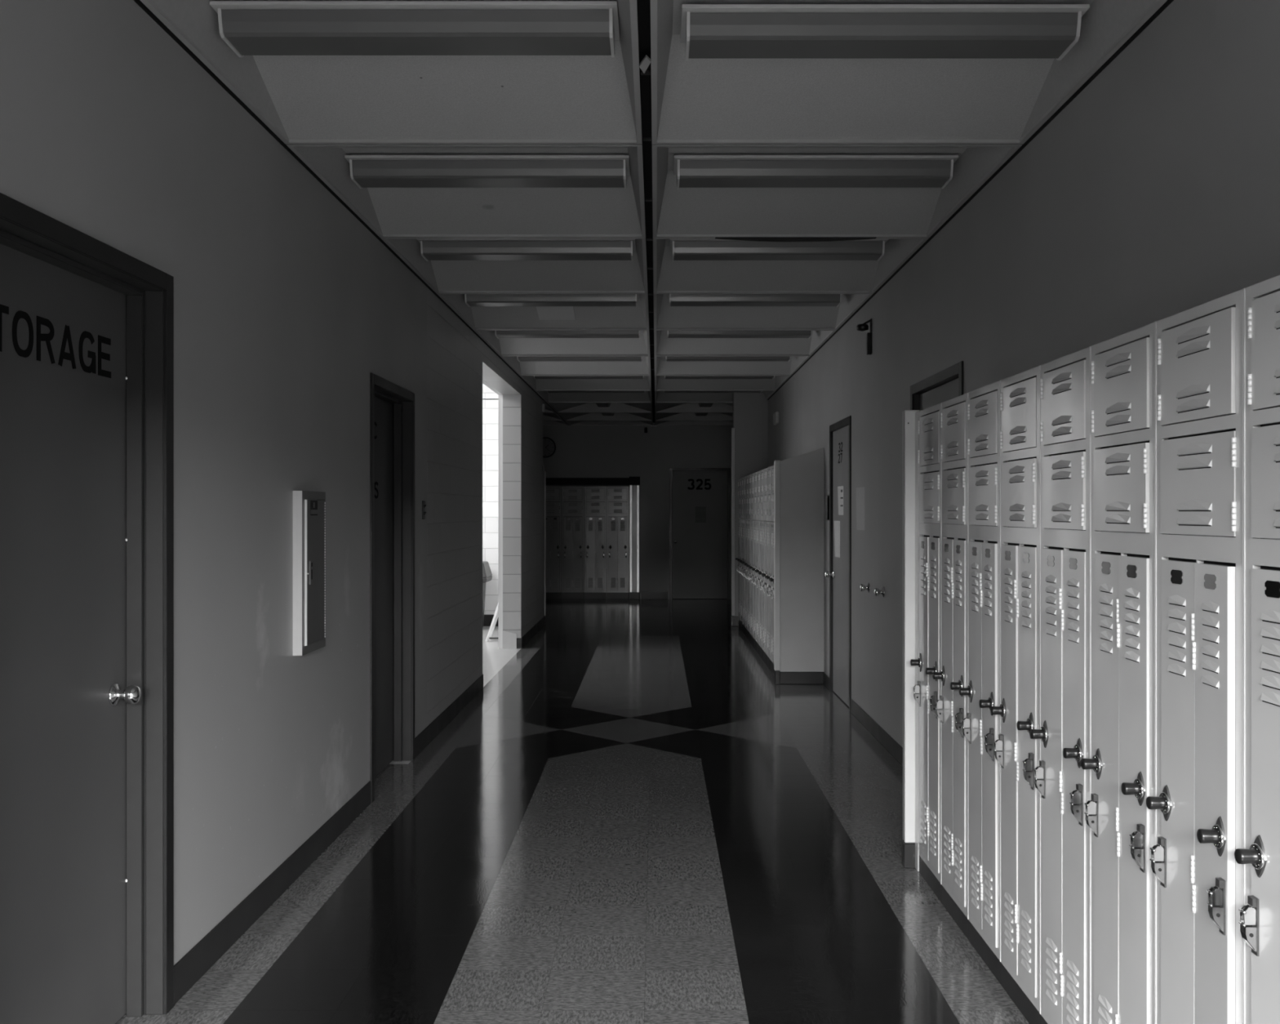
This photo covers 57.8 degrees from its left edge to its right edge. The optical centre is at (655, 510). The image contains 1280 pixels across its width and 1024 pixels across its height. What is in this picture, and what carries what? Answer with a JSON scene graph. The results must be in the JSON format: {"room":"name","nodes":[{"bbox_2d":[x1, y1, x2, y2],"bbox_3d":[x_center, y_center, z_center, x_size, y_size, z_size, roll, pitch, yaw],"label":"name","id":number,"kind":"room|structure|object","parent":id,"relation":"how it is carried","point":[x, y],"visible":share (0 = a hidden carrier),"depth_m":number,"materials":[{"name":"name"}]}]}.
{"room":"school corridor","nodes":[
{"label":"school corridor","id":0,"kind":"room"},
{"bbox_2d":[0,0,545,964],"bbox_3d":[-1.553,-0.094,6.850,0.200,3.160,16.700,0,0,0],"label":"wall","id":1,"kind":"structure","parent":0,"point":[286,304],"depth_m":4.21,"materials":[{"name":"paint"}]},
{"bbox_2d":[0,192,173,1023],"bbox_3d":[-1.543,0.393,2.947,0.200,2.187,1.050,0,0,0],"label":"door","id":2,"kind":"structure","parent":1,"relation":"in","point":[86,325],"depth_m":3.13,"materials":[{"name":"paint"}]},
{"bbox_2d":[293,490,325,655],"bbox_3d":[-1.428,0.250,4.803,0.050,0.660,0.325,0,0,0],"label":"fire extinguisher cabinet","id":3,"kind":"object","parent":1,"relation":"attached to","point":[308,506],"visible":1,"depth_m":4.70,"materials":[{"name":"metal"}]},
{"bbox_2d":[173,615,545,1004],"bbox_3d":[-1.474,1.427,6.955,0.057,0.118,16.510,0,0,0],"label":"baseboard","id":4,"kind":"structure","parent":1,"relation":"attached to","point":[197,962],"depth_m":4.50,"materials":[{"name":"plastic"}]},
{"bbox_2d":[369,372,414,803],"bbox_3d":[-1.543,0.393,6.419,0.200,2.187,1.052,0,0,0],"label":"door","id":5,"kind":"structure","parent":1,"relation":"in","point":[392,406],"depth_m":6.79,"materials":[{"name":"paint"}]},
{"bbox_2d":[422,500,426,519],"bbox_3d":[-1.444,-0.004,7.240,0.018,0.116,0.072,0,0,0],"label":"light switch","id":6,"kind":"object","parent":1,"relation":"attached to","point":[424,504],"visible":1,"depth_m":7.23,"materials":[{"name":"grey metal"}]},
{"bbox_2d":[502,631,516,648],"bbox_3d":[-1.579,1.391,12.502,0.151,0.190,0.017,0,0,0],"label":"trim","id":7,"kind":"structure","parent":1,"relation":"attached to","point":[508,639],"depth_m":12.49,"materials":[{"name":"paint"}]},
{"bbox_2d":[502,394,520,638],"bbox_3d":[-1.553,0.064,12.505,0.198,2.625,0.010,0,0,0],"label":"wall","id":8,"kind":"structure","parent":1,"relation":"attached to","point":[511,402],"depth_m":12.50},
{"bbox_2d":[542,404,545,412],"bbox_3d":[-1.438,-1.314,14.840,0.030,0.100,0.060,0,0,0],"label":"sensor","id":9,"kind":"object","parent":1,"relation":"attached to","point":[543,405],"visible":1,"depth_m":14.81,"materials":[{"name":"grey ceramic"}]},
{"bbox_2d":[544,471,546,615],"bbox_3d":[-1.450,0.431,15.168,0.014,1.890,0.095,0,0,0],"label":"door","id":10,"kind":"structure","parent":1,"relation":"attached to","point":[544,471],"depth_m":15.15,"materials":[{"name":"paint"}]},
{"bbox_2d":[133,0,1173,399],"bbox_3d":[-0.006,-1.546,6.410,2.893,0.255,17.020,0,0,0],"label":"trim","id":11,"kind":"structure","parent":1,"relation":"attached to","point":[139,2],"depth_m":4.41,"materials":[{"name":"black metal"}]},
{"bbox_2d":[482,383,497,614],"bbox_3d":[-3.926,-0.314,15.010,4.547,3.600,0.180,0,0,0],"label":"wall","id":12,"kind":"structure","parent":0,"point":[490,406],"depth_m":14.92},
{"bbox_2d":[483,614,497,626],"bbox_3d":[-3.850,1.411,14.916,4.300,0.150,0.008,0,0,0],"label":"baseboard","id":13,"kind":"structure","parent":12,"relation":"attached to","point":[487,618],"depth_m":14.91,"materials":[{"name":"plastic"}]},
{"bbox_2d":[482,379,502,648],"bbox_3d":[-3.926,-0.314,10.900,4.547,3.600,8.200,0,0,0],"label":"wall","id":14,"kind":"structure","parent":0,"point":[500,395],"depth_m":12.51,"materials":[{"name":"white paint"}]},
{"bbox_2d":[115,598,1029,1023],"bbox_3d":[-1.250,1.486,9.300,9.900,0.001,21.600,0,0,0],"label":"floor","id":15,"kind":"structure","parent":0,"point":[629,820],"depth_m":4.71,"materials":[{"name":"tile"}]},
{"bbox_2d":[482,560,492,626],"bbox_3d":[-2.345,1.066,14.580,0.507,0.840,0.507,0,0,0],"label":"chair","id":16,"kind":"object","parent":15,"relation":"on","point":[486,572],"visible":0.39,"depth_m":14.57,"materials":[{"name":"grey plastic"}]},
{"bbox_2d":[485,604,497,640],"bbox_3d":[-1.715,1.158,13.340,0.453,0.657,0.300,0,0,0],"label":"sign","id":17,"kind":"object","parent":15,"relation":"on","point":[495,615],"visible":0.31,"depth_m":13.20,"materials":[{"name":"white plastic"}]},
{"bbox_2d":[546,484,562,598],"bbox_3d":[-1.782,0.483,19.735,0.376,2.006,0.400,0,0,0],"label":"locker","id":18,"kind":"object","parent":15,"relation":"on","point":[553,492],"visible":0.66,"depth_m":19.58,"materials":[{"name":"metal"}]},
{"bbox_2d":[561,484,584,598],"bbox_3d":[-1.402,0.483,19.735,0.376,2.006,0.400,0,0,0],"label":"locker","id":19,"kind":"object","parent":15,"relation":"on","point":[572,495],"visible":1,"depth_m":19.58,"materials":[{"name":"metal"}]},
{"bbox_2d":[584,484,606,598],"bbox_3d":[-1.023,0.483,19.734,0.376,2.006,0.401,0,0,0],"label":"locker","id":20,"kind":"object","parent":15,"relation":"on","point":[595,495],"visible":0.99,"depth_m":19.58,"materials":[{"name":"metal"}]},
{"bbox_2d":[606,484,629,598],"bbox_3d":[-0.643,0.483,19.735,0.376,2.006,0.399,0,0,0],"label":"locker","id":21,"kind":"object","parent":15,"relation":"on","point":[617,495],"visible":1,"depth_m":19.58,"materials":[{"name":"metal"}]},
{"bbox_2d":[629,484,639,599],"bbox_3d":[-0.362,0.528,19.483,0.174,1.915,0.075,0,0,0],"label":"locker","id":22,"kind":"object","parent":15,"relation":"on","point":[634,593],"visible":1,"depth_m":19.45,"materials":[{"name":"silver metal"}]},
{"bbox_2d":[735,478,741,629],"bbox_3d":[1.215,0.483,14.688,0.400,2.006,0.376,0,0,0],"label":"locker","id":23,"kind":"object","parent":15,"relation":"on","point":[739,482],"visible":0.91,"depth_m":14.69,"materials":[{"name":"metal"}]},
{"bbox_2d":[737,477,742,631],"bbox_3d":[1.216,0.483,14.311,0.398,2.006,0.376,0,0,0],"label":"locker","id":24,"kind":"object","parent":15,"relation":"on","point":[741,478],"visible":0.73,"depth_m":14.31,"materials":[{"name":"metal"}]},
{"bbox_2d":[739,475,745,635],"bbox_3d":[1.215,0.483,13.934,0.401,2.006,0.376,0,0,0],"label":"locker","id":25,"kind":"object","parent":15,"relation":"on","point":[744,477],"visible":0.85,"depth_m":13.89,"materials":[{"name":"metal"}]},
{"bbox_2d":[742,475,747,638],"bbox_3d":[1.215,0.483,13.557,0.399,2.006,0.376,0,0,0],"label":"locker","id":26,"kind":"object","parent":15,"relation":"on","point":[746,477],"visible":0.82,"depth_m":13.53,"materials":[{"name":"metal"}]},
{"bbox_2d":[744,474,751,643],"bbox_3d":[1.215,0.483,13.180,0.400,2.006,0.376,0,0,0],"label":"locker","id":27,"kind":"object","parent":15,"relation":"on","point":[748,476],"visible":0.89,"depth_m":13.17,"materials":[{"name":"metal"}]},
{"bbox_2d":[746,473,753,646],"bbox_3d":[1.216,0.483,12.803,0.398,2.006,0.376,0,0,0],"label":"locker","id":28,"kind":"object","parent":15,"relation":"on","point":[751,573],"visible":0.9,"depth_m":12.79,"materials":[{"name":"metal"}]},
{"bbox_2d":[750,471,756,650],"bbox_3d":[1.216,0.483,12.426,0.399,2.006,0.376,0,0,0],"label":"locker","id":29,"kind":"object","parent":15,"relation":"on","point":[755,473],"visible":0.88,"depth_m":12.42,"materials":[{"name":"metal"}]},
{"bbox_2d":[752,471,759,655],"bbox_3d":[1.215,0.483,12.049,0.400,2.006,0.376,0,0,0],"label":"locker","id":30,"kind":"object","parent":15,"relation":"on","point":[757,577],"visible":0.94,"depth_m":12.05,"materials":[{"name":"metal"}]},
{"bbox_2d":[755,469,763,660],"bbox_3d":[1.216,0.483,11.672,0.398,2.006,0.376,0,0,0],"label":"locker","id":31,"kind":"object","parent":15,"relation":"on","point":[761,472],"visible":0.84,"depth_m":11.64,"materials":[{"name":"metal"}]},
{"bbox_2d":[759,467,766,664],"bbox_3d":[1.214,0.483,11.295,0.401,2.006,0.376,0,0,0],"label":"locker","id":32,"kind":"object","parent":15,"relation":"on","point":[764,522],"visible":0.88,"depth_m":11.30,"materials":[{"name":"metal"}]},
{"bbox_2d":[762,466,770,670],"bbox_3d":[1.215,0.483,10.918,0.399,2.006,0.376,0,0,0],"label":"locker","id":33,"kind":"object","parent":15,"relation":"on","point":[768,469],"visible":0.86,"depth_m":10.88,"materials":[{"name":"metal"}]},
{"bbox_2d":[766,465,774,675],"bbox_3d":[1.216,0.483,10.541,0.398,2.006,0.376,0,0,0],"label":"locker","id":34,"kind":"object","parent":15,"relation":"on","point":[771,487],"visible":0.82,"depth_m":10.54,"materials":[{"name":"metal"}]},
{"bbox_2d":[769,578,773,598],"bbox_3d":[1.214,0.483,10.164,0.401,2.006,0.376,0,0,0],"label":"handle","id":35,"kind":"object","parent":34,"relation":"attached to","point":[771,580],"visible":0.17,"depth_m":10.29,"materials":[{"name":"black"}]},
{"bbox_2d":[773,448,823,684],"bbox_3d":[1.227,0.474,9.942,0.426,2.025,0.064,0,0,0],"label":"end panel","id":36,"kind":"object","parent":15,"relation":"on","point":[798,480],"visible":1,"depth_m":9.94,"materials":[{"name":"paint"}]},
{"bbox_2d":[901,409,921,871],"bbox_3d":[1.234,0.533,4.823,0.407,1.905,0.106,0,0,0],"label":"end panel","id":37,"kind":"object","parent":15,"relation":"on","point":[909,843],"visible":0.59,"depth_m":4.83,"materials":[{"name":"paint"}]},
{"bbox_2d":[910,402,941,902],"bbox_3d":[1.235,0.483,4.581,0.400,2.006,0.376,0,0,0],"label":"locker","id":38,"kind":"object","parent":15,"relation":"on","point":[927,690],"visible":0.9,"depth_m":4.55,"materials":[{"name":"metal"}]},
{"bbox_2d":[932,392,968,938],"bbox_3d":[1.235,0.483,4.204,0.400,2.006,0.376,0,0,0],"label":"locker","id":39,"kind":"object","parent":15,"relation":"on","point":[951,708],"visible":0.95,"depth_m":4.18,"materials":[{"name":"metal"}]},
{"bbox_2d":[959,380,1000,983],"bbox_3d":[1.234,0.483,3.827,0.401,2.006,0.376,0,0,0],"label":"locker","id":40,"kind":"object","parent":15,"relation":"on","point":[980,728],"visible":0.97,"depth_m":3.80,"materials":[{"name":"metal"}]},
{"bbox_2d":[990,365,1040,1023],"bbox_3d":[1.234,0.483,3.450,0.401,2.006,0.376,0,0,0],"label":"locker","id":41,"kind":"object","parent":15,"relation":"on","point":[1017,754],"visible":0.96,"depth_m":3.43,"materials":[{"name":"metal"}]},
{"bbox_2d":[1030,346,1089,1023],"bbox_3d":[1.235,0.483,3.073,0.400,2.006,0.376,0,0,0],"label":"locker","id":42,"kind":"object","parent":15,"relation":"on","point":[1062,784],"visible":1,"depth_m":3.06,"materials":[{"name":"metal"}]},
{"bbox_2d":[1080,321,1155,1023],"bbox_3d":[1.235,0.483,2.696,0.400,2.006,0.376,0,0,0],"label":"locker","id":43,"kind":"object","parent":15,"relation":"on","point":[1121,763],"visible":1,"depth_m":2.67,"materials":[{"name":"metal"}]},
{"bbox_2d":[1146,288,1243,1023],"bbox_3d":[1.231,0.483,2.319,0.407,2.006,0.376,0,0,0],"label":"locker","id":44,"kind":"object","parent":15,"relation":"on","point":[1197,802],"visible":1,"depth_m":2.29,"materials":[{"name":"metal"}]},
{"bbox_2d":[1234,275,1279,1023],"bbox_3d":[1.236,0.483,1.942,0.399,2.006,0.376,0,0,0],"label":"locker","id":45,"kind":"object","parent":15,"relation":"on","point":[1260,855],"visible":1,"depth_m":2.06,"materials":[{"name":"white metal"}]},
{"bbox_2d":[542,0,652,409],"bbox_3d":[-1.150,-1.996,9.300,10.300,0.635,21.600,0,0,0],"label":"ceiling","id":46,"kind":"structure","parent":0,"point":[637,0],"depth_m":5.46,"materials":[{"name":"black"}]},
{"bbox_2d":[542,417,733,599],"bbox_3d":[-0.250,-0.094,19.790,7.900,3.160,0.680,0,0,0],"label":"wall","id":47,"kind":"structure","parent":0,"point":[581,451],"depth_m":19.45,"materials":[{"name":"paint"}]},
{"bbox_2d":[542,436,555,457],"bbox_3d":[-1.850,-1.059,19.426,0.350,0.350,0.048,0,0,0],"label":"wall clock","id":48,"kind":"object","parent":47,"relation":"attached to","point":[548,444],"visible":0.56,"depth_m":19.42,"materials":[{"name":"black plastic"}]},
{"bbox_2d":[546,476,639,484],"bbox_3d":[-1.194,-0.499,19.453,1.852,0.140,0.095,0,0,0],"label":"trim","id":49,"kind":"structure","parent":47,"relation":"attached to","point":[631,480],"depth_m":19.41,"materials":[{"name":"black"}]},
{"bbox_2d":[669,467,730,599],"bbox_3d":[0.737,0.386,19.517,1.030,2.200,0.245,0,0,0],"label":"door","id":50,"kind":"structure","parent":47,"relation":"in","point":[700,553],"depth_m":19.47,"materials":[{"name":"paint"}]},
{"bbox_2d":[695,506,706,522],"bbox_3d":[0.750,0.066,19.470,0.180,0.270,0.001,0,0,0],"label":"paper notice","id":51,"kind":"object","parent":50,"relation":"attached to","point":[698,514],"visible":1,"depth_m":19.47,"materials":[{"name":"grey paper"}]},
{"bbox_2d":[140,0,1167,425],"bbox_3d":[-0.375,-1.506,8.890,7.950,0.157,21.100,0,0,0],"label":"ceiling","id":52,"kind":"structure","parent":0,"point":[325,108],"depth_m":4.50,"materials":[{"name":"grey paint"}]},
{"bbox_2d":[209,0,619,57],"bbox_3d":[-0.747,-1.532,3.704,1.255,0.107,0.270,0,0,0],"label":"ceiling light","id":53,"kind":"object","parent":52,"relation":"attached to","point":[249,28],"visible":1,"depth_m":3.61,"materials":[{"name":"grey plastic"}]},
{"bbox_2d":[344,154,630,188],"bbox_3d":[-0.747,-1.532,5.252,1.255,0.107,0.270,0,0,0],"label":"ceiling light","id":54,"kind":"object","parent":52,"relation":"attached to","point":[366,171],"visible":1,"depth_m":5.16,"materials":[{"name":"grey plastic"}]},
{"bbox_2d":[417,239,635,261],"bbox_3d":[-0.747,-1.532,6.798,1.255,0.107,0.270,0,0,0],"label":"ceiling light","id":55,"kind":"object","parent":52,"relation":"attached to","point":[430,249],"visible":0.83,"depth_m":6.71,"materials":[{"name":"grey plastic"}]},
{"bbox_2d":[464,293,639,306],"bbox_3d":[-0.747,-1.532,8.345,1.255,0.107,0.270,0,0,0],"label":"ceiling light","id":56,"kind":"object","parent":52,"relation":"attached to","point":[471,300],"visible":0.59,"depth_m":8.26,"materials":[{"name":"grey plastic"}]},
{"bbox_2d":[536,306,575,319],"bbox_3d":[-0.760,-1.505,8.830,0.280,0.065,0.260,0,0,0],"label":"ceiling panel","id":57,"kind":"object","parent":52,"relation":"attached to","point":[544,313],"depth_m":8.83,"materials":[{"name":"grey paint"}]},
{"bbox_2d":[494,330,639,338],"bbox_3d":[-0.747,-1.532,9.893,1.255,0.107,0.270,0,0,0],"label":"ceiling light","id":58,"kind":"object","parent":52,"relation":"attached to","point":[499,334],"visible":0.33,"depth_m":9.81,"materials":[{"name":"grey plastic"}]},
{"bbox_2d":[516,355,642,361],"bbox_3d":[-0.747,-1.532,11.440,1.255,0.107,0.270,0,0,0],"label":"ceiling light","id":59,"kind":"object","parent":52,"relation":"attached to","point":[519,358],"visible":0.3,"depth_m":11.35,"materials":[{"name":"grey plastic"}]},
{"bbox_2d":[533,375,644,379],"bbox_3d":[-0.747,-1.532,12.986,1.255,0.107,0.270,0,0,0],"label":"ceiling light","id":60,"kind":"object","parent":52,"relation":"attached to","point":[535,377],"visible":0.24,"depth_m":12.91,"materials":[{"name":"grey plastic"}]},
{"bbox_2d":[546,391,644,393],"bbox_3d":[-0.747,-1.532,14.534,1.255,0.107,0.270,0,0,0],"label":"ceiling light","id":61,"kind":"object","parent":52,"relation":"attached to","point":[548,392],"visible":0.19,"depth_m":14.50,"materials":[{"name":"grey plastic"}]},
{"bbox_2d":[595,402,611,407],"bbox_3d":[-0.749,-1.532,16.026,0.270,0.107,1.255,0,0,0],"label":"ceiling light","id":62,"kind":"object","parent":52,"relation":"attached to","point":[598,404],"visible":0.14,"depth_m":16.35,"materials":[{"name":"grey plastic"}]},
{"bbox_2d":[601,413,614,416],"bbox_3d":[-0.749,-1.532,17.573,0.270,0.107,1.255,0,0,0],"label":"ceiling light","id":63,"kind":"object","parent":52,"relation":"attached to","point":[602,414],"visible":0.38,"depth_m":18.03,"materials":[{"name":"grey plastic"}]},
{"bbox_2d":[637,0,654,422],"bbox_3d":[-0.035,-1.478,8.893,0.037,0.018,21.115,0,0,0],"label":"trim","id":64,"kind":"structure","parent":52,"relation":"attached to","point":[643,6],"depth_m":4.76,"materials":[{"name":"black metal"}]},
{"bbox_2d":[639,54,650,73],"bbox_3d":[-0.037,-1.435,3.729,0.028,0.008,0.138,0,0,-13],"label":"clip","id":65,"kind":"object","parent":64,"relation":"attached to","point":[646,61],"visible":1,"depth_m":3.72,"materials":[{"name":"grey metal"}]},
{"bbox_2d":[694,413,707,416],"bbox_3d":[0.707,-1.532,17.573,0.270,0.107,1.255,0,0,0],"label":"ceiling light","id":66,"kind":"object","parent":52,"relation":"attached to","point":[695,414],"visible":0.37,"depth_m":18.03,"materials":[{"name":"grey plastic"}]},
{"bbox_2d":[697,402,713,407],"bbox_3d":[0.707,-1.532,16.026,0.270,0.107,1.255,0,0,0],"label":"ceiling light","id":67,"kind":"object","parent":52,"relation":"attached to","point":[700,404],"visible":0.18,"depth_m":16.35,"materials":[{"name":"grey plastic"}]},
{"bbox_2d":[663,391,761,393],"bbox_3d":[0.708,-1.532,14.534,1.255,0.107,0.270,0,0,0],"label":"ceiling light","id":68,"kind":"object","parent":52,"relation":"attached to","point":[760,392],"visible":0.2,"depth_m":14.50,"materials":[{"name":"grey plastic"}]},
{"bbox_2d":[664,375,774,379],"bbox_3d":[0.708,-1.532,12.986,1.255,0.107,0.270,0,0,0],"label":"ceiling light","id":69,"kind":"object","parent":52,"relation":"attached to","point":[772,377],"visible":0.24,"depth_m":12.91,"materials":[{"name":"grey plastic"}]},
{"bbox_2d":[665,355,791,361],"bbox_3d":[0.708,-1.532,11.440,1.255,0.107,0.270,0,0,0],"label":"ceiling light","id":70,"kind":"object","parent":52,"relation":"attached to","point":[788,358],"visible":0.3,"depth_m":11.36,"materials":[{"name":"grey plastic"}]},
{"bbox_2d":[666,330,812,338],"bbox_3d":[0.708,-1.532,9.893,1.255,0.107,0.270,0,0,0],"label":"ceiling light","id":71,"kind":"object","parent":52,"relation":"attached to","point":[670,334],"visible":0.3,"depth_m":9.81,"materials":[{"name":"grey plastic"}]},
{"bbox_2d":[666,293,841,306],"bbox_3d":[0.708,-1.532,8.345,1.255,0.107,0.270,0,0,0],"label":"ceiling light","id":72,"kind":"object","parent":52,"relation":"attached to","point":[675,300],"visible":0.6,"depth_m":8.26,"materials":[{"name":"grey plastic"}]},
{"bbox_2d":[669,239,888,261],"bbox_3d":[0.708,-1.532,6.798,1.255,0.107,0.270,0,0,0],"label":"ceiling light","id":73,"kind":"object","parent":52,"relation":"attached to","point":[682,249],"visible":0.83,"depth_m":6.71,"materials":[{"name":"grey plastic"}]},
{"bbox_2d":[715,236,876,241],"bbox_3d":[0.730,-1.418,6.066,0.840,0.018,0.032,0,0,0],"label":"sagging gasket","id":74,"kind":"object","parent":52,"relation":"attached to","point":[746,238],"visible":1,"depth_m":6.05,"materials":[{"name":"black"}]},
{"bbox_2d":[673,154,958,188],"bbox_3d":[0.708,-1.532,5.252,1.255,0.107,0.270,0,0,0],"label":"ceiling light","id":75,"kind":"object","parent":52,"relation":"attached to","point":[691,171],"visible":1,"depth_m":5.16,"materials":[{"name":"grey plastic"}]},
{"bbox_2d":[680,4,1089,60],"bbox_3d":[0.708,-1.522,3.704,1.255,0.107,0.270,0,0,0],"label":"ceiling light","id":76,"kind":"object","parent":52,"relation":"attached to","point":[707,30],"visible":1,"depth_m":3.61,"materials":[{"name":"grey plastic"}]},
{"bbox_2d":[733,391,768,616],"bbox_3d":[2.300,-0.094,15.020,2.600,3.160,0.200,0,0,0],"label":"wall","id":77,"kind":"structure","parent":0,"point":[750,410],"depth_m":14.92,"materials":[{"name":"paint"}]},
{"bbox_2d":[641,591,738,626],"bbox_3d":[1.677,1.421,17.175,3.845,0.130,4.550,0,0,0],"label":"baseboard","id":78,"kind":"structure","parent":77,"relation":"attached to","point":[645,594],"depth_m":19.44,"materials":[{"name":"plastic"}]},
{"bbox_2d":[731,427,734,615],"bbox_3d":[0.992,0.143,14.929,0.040,2.415,0.042,0,0,0],"label":"trim","id":79,"kind":"structure","parent":77,"relation":"attached to","point":[732,428],"depth_m":14.91,"materials":[{"name":"paint"}]},
{"bbox_2d":[768,0,1279,747],"bbox_3d":[1.540,-0.094,6.810,0.200,3.160,16.620,0,0,0],"label":"wall","id":80,"kind":"structure","parent":0,"point":[1153,195],"depth_m":4.02,"materials":[{"name":"paint"}]},
{"bbox_2d":[773,411,778,425],"bbox_3d":[1.423,-1.094,13.750,0.035,0.135,0.340,0,0,0],"label":"wall speaker","id":81,"kind":"object","parent":80,"relation":"attached to","point":[775,415],"visible":1,"depth_m":13.59,"materials":[{"name":"grey plastic"}]},
{"bbox_2d":[824,415,851,711],"bbox_3d":[1.504,0.393,9.062,0.253,2.187,1.020,0,0,0],"label":"door","id":82,"kind":"structure","parent":80,"relation":"in","point":[839,574],"depth_m":9.09,"materials":[{"name":"paint"}]},
{"bbox_2d":[834,520,839,557],"bbox_3d":[1.447,0.226,9.242,0.014,0.290,0.285,0,0,0],"label":"paper notice","id":83,"kind":"object","parent":82,"relation":"attached to","point":[837,523],"visible":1,"depth_m":9.28,"materials":[{"name":"white paper"}]},
{"bbox_2d":[837,485,843,515],"bbox_3d":[1.447,-0.079,9.062,0.014,0.226,0.265,0,0,0],"label":"paper notice","id":84,"kind":"object","parent":82,"relation":"attached to","point":[840,489],"visible":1,"depth_m":9.11,"materials":[{"name":"white paper"}]},
{"bbox_2d":[856,486,864,529],"bbox_3d":[1.439,-0.014,8.160,0.004,0.300,0.310,0,0,-1],"label":"paper notice","id":85,"kind":"object","parent":80,"relation":"attached to","point":[860,491],"visible":1,"depth_m":8.15,"materials":[{"name":"white paper"}]},
{"bbox_2d":[823,671,902,765],"bbox_3d":[1.437,1.433,4.320,0.007,0.105,11.240,0,0,0],"label":"baseboard","id":86,"kind":"structure","parent":80,"relation":"attached to","point":[878,732],"depth_m":7.54,"materials":[{"name":"plastic"}]},
{"bbox_2d":[856,318,871,355],"bbox_3d":[1.391,-1.164,7.760,0.098,0.240,0.079,0,0,0],"label":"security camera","id":87,"kind":"object","parent":80,"relation":"attached to","point":[864,326],"visible":1,"depth_m":7.74,"materials":[{"name":"black plastic"}]},
{"bbox_2d":[859,582,870,592],"bbox_3d":[1.409,0.521,7.840,0.062,0.068,0.068,0,0,0],"label":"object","id":88,"kind":"object","parent":80,"relation":"attached to","point":[863,587],"visible":1,"depth_m":7.82,"materials":[{"name":"silver metal"}]},
{"bbox_2d":[874,586,884,597],"bbox_3d":[1.409,0.514,7.330,0.062,0.068,0.068,0,0,0],"label":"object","id":89,"kind":"object","parent":80,"relation":"attached to","point":[877,591],"visible":1,"depth_m":7.31,"materials":[{"name":"silver metal"}]},
{"bbox_2d":[910,360,963,409],"bbox_3d":[1.530,0.393,5.980,0.200,2.187,1.100,0,0,0],"label":"door","id":90,"kind":"structure","parent":80,"relation":"in","point":[946,384],"depth_m":5.98,"materials":[{"name":"paint"}]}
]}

